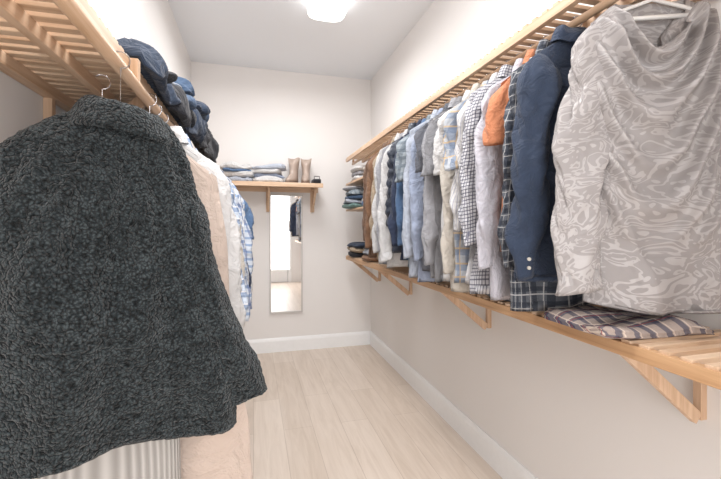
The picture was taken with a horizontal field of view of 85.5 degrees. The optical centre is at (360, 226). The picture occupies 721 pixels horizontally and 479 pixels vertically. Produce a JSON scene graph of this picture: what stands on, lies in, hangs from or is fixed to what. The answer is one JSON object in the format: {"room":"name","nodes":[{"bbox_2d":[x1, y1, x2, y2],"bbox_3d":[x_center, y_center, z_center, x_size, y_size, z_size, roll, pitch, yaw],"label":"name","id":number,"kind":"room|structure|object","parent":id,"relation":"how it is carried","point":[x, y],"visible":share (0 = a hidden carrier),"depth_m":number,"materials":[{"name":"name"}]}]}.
{"room":"walk-in closet","nodes":[
{"label":"walk-in closet","id":0,"kind":"room"},
{"bbox_2d":[0,0,190,142],"bbox_3d":[-0.994,-0.160,1.278,0.100,2.820,4.990,0,0,-15],"label":"wall","id":1,"kind":"structure","parent":0,"point":[153,23],"depth_m":1.79,"materials":[{"name":"paint"}]},
{"bbox_2d":[0,0,194,146],"bbox_3d":[-0.841,-0.273,1.506,0.314,0.264,3.950,0,0,-15],"label":"rack","id":2,"kind":"object","parent":1,"relation":"attached to","point":[57,49],"visible":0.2,"depth_m":0.87,"materials":[{"name":"brown wood"}]},
{"bbox_2d":[35,74,180,478],"bbox_3d":[-0.596,0.296,0.898,0.352,1.293,0.100,0,0,-27],"label":"dress","id":3,"kind":"object","parent":2,"relation":"hanging from","point":[158,459],"visible":0.09,"depth_m":0.90,"materials":[{"name":"white fabric"}]},
{"bbox_2d":[0,50,266,478],"bbox_3d":[-0.486,0.045,0.774,0.584,0.790,0.172,0,0,-32],"label":"jacket","id":4,"kind":"object","parent":2,"relation":"hanging from","point":[120,326],"visible":1,"depth_m":0.72,"materials":[{"name":"black fabric"}]},
{"bbox_2d":[116,37,218,162],"bbox_3d":[-0.852,-0.509,1.653,0.363,0.316,1.560,0,0,-15],"label":"pile","id":5,"kind":"object","parent":2,"relation":"on","point":[176,93],"visible":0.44,"depth_m":1.26,"materials":[{"name":"fabric"}]},
{"bbox_2d":[149,93,252,478],"bbox_3d":[-0.551,0.316,1.017,0.599,1.332,0.096,0,0,-15],"label":"coat","id":6,"kind":"object","parent":2,"relation":"hanging from","point":[227,455],"visible":0.19,"depth_m":1.05,"materials":[{"name":"fabric"}]},
{"bbox_2d":[157,104,245,328],"bbox_3d":[-0.581,0.004,1.100,0.498,0.709,0.106,0,0,-15],"label":"blouse","id":7,"kind":"object","parent":2,"relation":"hanging from","point":[232,228],"visible":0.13,"depth_m":1.12,"materials":[{"name":"fabric"}]},
{"bbox_2d":[164,113,248,311],"bbox_3d":[-0.602,0.005,1.190,0.504,0.712,0.116,0,0,-16],"label":"blouse","id":8,"kind":"object","parent":2,"relation":"hanging from","point":[244,296],"visible":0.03,"depth_m":1.23,"materials":[{"name":"white fabric"}]},
{"bbox_2d":[171,121,245,327],"bbox_3d":[-0.634,0.015,1.284,0.506,0.731,0.092,0,0,-15],"label":"blouse","id":9,"kind":"object","parent":2,"relation":"hanging from","point":[240,232],"visible":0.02,"depth_m":1.33,"materials":[{"name":"fabric"}]},
{"bbox_2d":[195,148,251,320],"bbox_3d":[-0.661,0.025,1.398,0.528,0.753,0.107,0,0,-15],"label":"blouse","id":10,"kind":"object","parent":2,"relation":"hanging from","point":[238,202],"visible":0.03,"depth_m":1.44,"materials":[{"name":"white fabric"}]},
{"bbox_2d":[235,186,251,287],"bbox_3d":[-0.720,0.015,1.640,0.508,0.733,0.104,0,0,-11],"label":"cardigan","id":11,"kind":"object","parent":2,"relation":"hanging from","point":[250,276],"visible":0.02,"depth_m":1.68,"materials":[{"name":"blue fabric"}]},
{"bbox_2d":[239,195,249,283],"bbox_3d":[-0.697,0.015,1.509,0.517,0.733,0.105,0,0,-11],"label":"blouse","id":12,"kind":"object","parent":2,"relation":"hanging from","point":[243,222],"visible":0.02,"depth_m":1.55,"materials":[{"name":"white fabric"}]},
{"bbox_2d":[237,190,253,308],"bbox_3d":[-0.763,0.024,1.774,0.531,0.750,0.103,0,0,-21],"label":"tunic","id":13,"kind":"object","parent":2,"relation":"hanging from","point":[247,234],"visible":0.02,"depth_m":1.84,"materials":[{"name":"white fabric"}]},
{"bbox_2d":[243,199,253,239],"bbox_3d":[-0.843,0.014,2.091,0.528,0.730,0.110,0,0,-16],"label":"t-shirt","id":14,"kind":"object","parent":2,"relation":"hanging from","point":[249,216],"visible":0.02,"depth_m":2.14,"materials":[{"name":"blue fabric"}]},
{"bbox_2d":[191,61,370,339],"bbox_3d":[-0.761,-0.160,3.981,1.980,2.820,0.100,0,0,-15],"label":"wall","id":15,"kind":"structure","parent":0,"point":[257,116],"depth_m":3.98,"materials":[{"name":"paint"}]},
{"bbox_2d":[232,181,322,211],"bbox_3d":[-0.980,-0.282,3.703,1.210,0.266,0.320,0,0,-15],"label":"corner shelf","id":16,"kind":"object","parent":15,"relation":"attached to","point":[255,186],"visible":0.6,"depth_m":3.81,"materials":[{"name":"brown wood"}]},
{"bbox_2d":[220,161,253,180],"bbox_3d":[-1.155,-0.509,3.654,0.329,0.188,0.261,0,0,-15],"label":"shirts","id":17,"kind":"object","parent":16,"relation":"on","point":[234,171],"visible":0.72,"depth_m":3.56,"materials":[{"name":"white fabric"}]},
{"bbox_2d":[250,164,286,181],"bbox_3d":[-0.879,-0.504,3.706,0.356,0.178,0.256,0,0,-15],"label":"shirts","id":18,"kind":"object","parent":16,"relation":"on","point":[270,172],"visible":0.91,"depth_m":3.61,"materials":[{"name":"white fabric"}]},
{"bbox_2d":[285,157,299,182],"bbox_3d":[-0.656,-0.546,3.777,0.114,0.262,0.232,0,0,6],"label":"boot","id":19,"kind":"object","parent":16,"relation":"on","point":[293,163],"visible":0.84,"depth_m":3.77,"materials":[{"name":"beige leather"}]},
{"bbox_2d":[301,158,311,182],"bbox_3d":[-0.528,-0.546,3.814,0.116,0.262,0.231,0,0,-15],"label":"boot","id":20,"kind":"object","parent":16,"relation":"on","point":[306,164],"visible":0.89,"depth_m":3.80,"materials":[{"name":"beige leather"}]},
{"bbox_2d":[311,176,320,182],"bbox_3d":[-0.435,-0.454,3.821,0.082,0.078,0.165,0,0,-15],"label":"purse","id":21,"kind":"object","parent":16,"relation":"on","point":[314,180],"visible":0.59,"depth_m":3.75,"materials":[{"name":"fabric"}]},
{"bbox_2d":[270,194,302,313],"bbox_3d":[-0.746,0.268,3.920,0.327,1.185,0.024,0,0,-15],"label":"wall mirror","id":22,"kind":"object","parent":15,"relation":"attached to","point":[286,211],"visible":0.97,"depth_m":3.92,"materials":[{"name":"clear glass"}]},
{"bbox_2d":[247,331,369,353],"bbox_3d":[-0.746,1.180,3.925,1.748,0.140,0.016,0,0,-15],"label":"baseboard","id":23,"kind":"structure","parent":15,"relation":"attached to","point":[283,344],"depth_m":3.98,"materials":[{"name":"white wood"}]},
{"bbox_2d":[168,0,433,79],"bbox_3d":[-0.087,-1.620,1.526,1.980,0.100,5.190,0,0,-15],"label":"ceiling","id":24,"kind":"structure","parent":0,"point":[281,35],"depth_m":3.18,"materials":[{"name":"paint"}]},
{"bbox_2d":[307,0,347,21],"bbox_3d":[-0.226,-1.518,2.676,0.266,0.104,0.266,0,0,-15],"label":"ceiling light","id":25,"kind":"object","parent":24,"relation":"attached to","point":[322,10],"depth_m":2.64,"materials":[{"name":"white glass"}]},
{"bbox_2d":[245,345,502,478],"bbox_3d":[-0.087,1.300,1.526,1.980,0.100,5.190,0,0,-15],"label":"floor","id":26,"kind":"structure","parent":0,"point":[346,412],"depth_m":2.44,"materials":[{"name":"brown wood"}]},
{"bbox_2d":[371,0,720,478],"bbox_3d":[0.819,-0.160,1.775,0.100,2.820,4.990,0,0,-15],"label":"wall","id":27,"kind":"structure","parent":0,"point":[563,407],"depth_m":1.84,"materials":[{"name":"paint"}]},
{"bbox_2d":[346,176,362,211],"bbox_3d":[0.144,-0.177,3.405,0.340,0.905,0.930,0,0,-15],"label":"shelf","id":28,"kind":"object","parent":27,"relation":"attached to","point":[358,182],"visible":0.12,"depth_m":3.59,"materials":[{"name":"brown wood"}]},
{"bbox_2d":[342,186,363,208],"bbox_3d":[0.036,-0.274,3.655,0.438,0.208,0.396,0,0,-15],"label":"folded clothes","id":29,"kind":"object","parent":28,"relation":"on","point":[354,195],"visible":0.41,"depth_m":3.49,"materials":[{"name":"teal fabric"}]},
{"bbox_2d":[350,165,364,180],"bbox_3d":[0.067,-0.491,3.655,0.320,0.143,0.347,0,0,-15],"label":"folded towels","id":30,"kind":"object","parent":28,"relation":"on","point":[357,171],"visible":0.37,"depth_m":3.51,"materials":[{"name":"white fabric"}]},
{"bbox_2d":[370,331,537,478],"bbox_3d":[0.763,1.180,1.760,0.016,0.140,4.990,0,0,-15],"label":"baseboard","id":31,"kind":"structure","parent":27,"relation":"attached to","point":[495,455],"depth_m":2.35,"materials":[{"name":"white wood"}]},
{"bbox_2d":[346,0,701,164],"bbox_3d":[0.591,-0.640,1.775,0.340,0.069,4.310,0,0,-15],"label":"shelf","id":32,"kind":"object","parent":27,"relation":"attached to","point":[497,57],"visible":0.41,"depth_m":1.47,"materials":[{"name":"brown wood"}]},
{"bbox_2d":[362,143,386,257],"bbox_3d":[0.234,-0.212,2.713,0.476,0.849,0.114,0,0,-15],"label":"jacket","id":33,"kind":"object","parent":32,"relation":"hanging from","point":[365,172],"visible":0.09,"depth_m":2.65,"materials":[{"name":"brown fabric"}]},
{"bbox_2d":[364,132,398,255],"bbox_3d":[0.256,-0.212,2.615,0.484,0.849,0.121,0,0,-15],"label":"jacket","id":34,"kind":"object","parent":32,"relation":"hanging from","point":[368,242],"visible":0.09,"depth_m":2.53,"materials":[{"name":"brown fabric"}]},
{"bbox_2d":[369,129,403,259],"bbox_3d":[0.278,-0.213,2.534,0.469,0.847,0.088,0,0,-15],"label":"jacket","id":35,"kind":"object","parent":32,"relation":"hanging from","point":[373,190],"visible":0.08,"depth_m":2.47,"materials":[{"name":"white fabric"}]},
{"bbox_2d":[371,126,407,263],"bbox_3d":[0.294,-0.192,2.466,0.461,0.888,0.078,0,0,-10],"label":"button-up shirt","id":36,"kind":"object","parent":32,"relation":"hanging from","point":[374,207],"visible":0.09,"depth_m":2.42,"materials":[{"name":"fabric"}]},
{"bbox_2d":[376,133,402,264],"bbox_3d":[0.317,-0.196,2.395,0.468,0.880,0.102,0,0,-13],"label":"shirt","id":37,"kind":"object","parent":32,"relation":"hanging from","point":[378,167],"visible":0.06,"depth_m":2.34,"materials":[{"name":"white fabric"}]},
{"bbox_2d":[377,121,415,267],"bbox_3d":[0.338,-0.192,2.330,0.489,0.889,0.090,0,0,-12],"label":"shirt","id":38,"kind":"object","parent":32,"relation":"hanging from","point":[393,259],"visible":0.12,"depth_m":2.27,"materials":[{"name":"white fabric"}]},
{"bbox_2d":[385,116,422,252],"bbox_3d":[0.366,-0.241,2.240,0.479,0.791,0.127,0,0,-15],"label":"shirt","id":39,"kind":"object","parent":32,"relation":"hanging from","point":[391,153],"visible":0.13,"depth_m":2.16,"materials":[{"name":"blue fabric"}]},
{"bbox_2d":[387,112,429,259],"bbox_3d":[0.379,-0.217,2.151,0.490,0.838,0.076,0,0,-19],"label":"knit sweater","id":40,"kind":"object","parent":32,"relation":"hanging from","point":[392,224],"visible":0.06,"depth_m":2.08,"materials":[{"name":"blue fabric"}]},
{"bbox_2d":[395,108,435,259],"bbox_3d":[0.399,-0.221,2.086,0.439,0.830,0.078,0,0,-9],"label":"knit sweater","id":41,"kind":"object","parent":32,"relation":"hanging from","point":[399,186],"visible":0.09,"depth_m":2.03,"materials":[{"name":"blue fabric"}]},
{"bbox_2d":[394,105,440,266],"bbox_3d":[0.418,-0.204,2.024,0.498,0.864,0.087,0,0,-11],"label":"shirt","id":42,"kind":"object","parent":32,"relation":"hanging from","point":[400,160],"visible":0.07,"depth_m":1.97,"materials":[{"name":"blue fabric"}]},
{"bbox_2d":[402,101,446,277],"bbox_3d":[0.435,-0.193,1.973,0.476,0.888,0.095,0,0,-13],"label":"shirt","id":43,"kind":"object","parent":32,"relation":"hanging from","point":[406,232],"visible":0.13,"depth_m":1.92,"materials":[{"name":"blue fabric"}]},
{"bbox_2d":[409,97,452,281],"bbox_3d":[0.457,-0.186,1.908,0.462,0.901,0.092,0,0,-13],"label":"shirt","id":44,"kind":"object","parent":32,"relation":"hanging from","point":[416,183],"visible":0.16,"depth_m":1.85,"materials":[{"name":"blue fabric"}]},
{"bbox_2d":[414,93,458,270],"bbox_3d":[0.477,-0.204,1.841,0.480,0.864,0.094,0,0,-14],"label":"t-shirt","id":45,"kind":"object","parent":32,"relation":"hanging from","point":[418,137],"visible":0.09,"depth_m":1.78,"materials":[{"name":"grey fabric"}]},
{"bbox_2d":[421,88,465,277],"bbox_3d":[0.488,-0.192,1.784,0.453,0.889,0.094,0,0,-13],"label":"shirt","id":46,"kind":"object","parent":32,"relation":"hanging from","point":[429,234],"visible":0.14,"depth_m":1.71,"materials":[{"name":"white fabric"}]},
{"bbox_2d":[420,84,472,281],"bbox_3d":[0.508,-0.197,1.733,0.509,0.877,0.092,0,0,-11],"label":"polo shirt","id":47,"kind":"object","parent":32,"relation":"hanging from","point":[428,166],"visible":0.16,"depth_m":1.70,"materials":[{"name":"grey fabric"}]},
{"bbox_2d":[433,79,480,281],"bbox_3d":[0.524,-0.194,1.660,0.461,0.884,0.107,0,0,-11],"label":"shirt","id":48,"kind":"object","parent":32,"relation":"hanging from","point":[438,152],"visible":0.09,"depth_m":1.61,"materials":[{"name":"white fabric"}]},
{"bbox_2d":[440,74,487,292],"bbox_3d":[0.529,-0.182,1.619,0.434,0.909,0.090,0,0,-16],"label":"shirt","id":49,"kind":"object","parent":32,"relation":"hanging from","point":[446,177],"visible":0.16,"depth_m":1.55,"materials":[{"name":"beige fabric"}]},
{"bbox_2d":[442,67,498,282],"bbox_3d":[0.550,-0.203,1.538,0.499,0.867,0.106,0,0,-14],"label":"plaid shirt","id":50,"kind":"object","parent":32,"relation":"hanging from","point":[450,136],"visible":0.11,"depth_m":1.49,"materials":[{"name":"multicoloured fabric"}]},
{"bbox_2d":[449,60,509,283],"bbox_3d":[0.561,-0.204,1.487,0.459,0.865,0.091,0,0,-11],"label":"shirt","id":51,"kind":"object","parent":32,"relation":"hanging from","point":[455,200],"visible":0.08,"depth_m":1.45,"materials":[{"name":"white fabric"}]},
{"bbox_2d":[458,53,519,293],"bbox_3d":[0.586,-0.197,1.430,0.473,0.879,0.081,0,0,-12],"label":"checked shirt","id":52,"kind":"object","parent":32,"relation":"hanging from","point":[467,211],"visible":0.23,"depth_m":1.39,"materials":[{"name":"white fabric"}]},
{"bbox_2d":[474,44,534,300],"bbox_3d":[0.602,-0.196,1.360,0.456,0.881,0.084,0,0,-17],"label":"dress shirt","id":53,"kind":"object","parent":32,"relation":"hanging from","point":[489,177],"visible":0.25,"depth_m":1.29,"materials":[{"name":"white fabric"}]},
{"bbox_2d":[482,35,547,251],"bbox_3d":[0.617,-0.278,1.284,0.448,0.717,0.085,0,0,-10],"label":"t-shirt","id":54,"kind":"object","parent":32,"relation":"hanging from","point":[494,130],"visible":0.1,"depth_m":1.24,"materials":[{"name":"fabric"}]},
{"bbox_2d":[497,39,588,311],"bbox_3d":[0.634,-0.187,1.247,0.432,0.898,0.080,0,0,-19],"label":"plaid shirt","id":55,"kind":"object","parent":32,"relation":"hanging from","point":[524,296],"visible":0.13,"depth_m":1.20,"materials":[{"name":"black fabric"}]},
{"bbox_2d":[504,16,586,281],"bbox_3d":[0.648,-0.228,1.165,0.470,0.818,0.096,0,0,-10],"label":"blazer","id":56,"kind":"object","parent":32,"relation":"hanging from","point":[542,83],"visible":0.46,"depth_m":1.11,"materials":[{"name":"blue fabric"}]},
{"bbox_2d":[550,0,720,315],"bbox_3d":[0.734,-0.207,1.013,0.478,0.860,0.143,0,0,8],"label":"blouse","id":57,"kind":"object","parent":32,"relation":"hanging from","point":[635,226],"visible":1,"depth_m":0.99,"materials":[{"name":"grey fabric"}]},
{"bbox_2d":[346,255,720,423],"bbox_3d":[0.591,0.408,1.775,0.341,0.266,4.310,0,0,-15],"label":"storage shelf","id":58,"kind":"object","parent":27,"relation":"attached to","point":[697,358],"visible":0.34,"depth_m":1.03,"materials":[{"name":"brown wood"}]},
{"bbox_2d":[347,242,365,256],"bbox_3d":[0.053,0.206,3.626,0.364,0.137,0.363,0,0,-15],"label":"trousers","id":59,"kind":"object","parent":58,"relation":"on","point":[356,249],"visible":0.44,"depth_m":3.47,"materials":[{"name":"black fabric"}]},
{"bbox_2d":[361,247,378,261],"bbox_3d":[0.183,0.207,3.182,0.345,0.135,0.361,0,0,-15],"label":"trousers","id":60,"kind":"object","parent":58,"relation":"on","point":[365,256],"visible":0.23,"depth_m":3.08,"materials":[{"name":"brown fabric"}]},
{"bbox_2d":[485,294,590,305],"bbox_3d":[0.677,0.255,1.457,0.323,0.040,0.328,0,0,-21],"label":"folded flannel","id":61,"kind":"object","parent":58,"relation":"on","point":[485,294],"visible":0.02,"depth_m":1.41,"materials":[{"name":"black fabric"}]},
{"bbox_2d":[544,305,714,338],"bbox_3d":[0.729,0.251,1.078,0.365,0.048,0.294,0,0,-15],"label":"folded flannel","id":62,"kind":"object","parent":58,"relation":"on","point":[611,323],"visible":0.94,"depth_m":0.99,"materials":[{"name":"fabric"}]}
]}

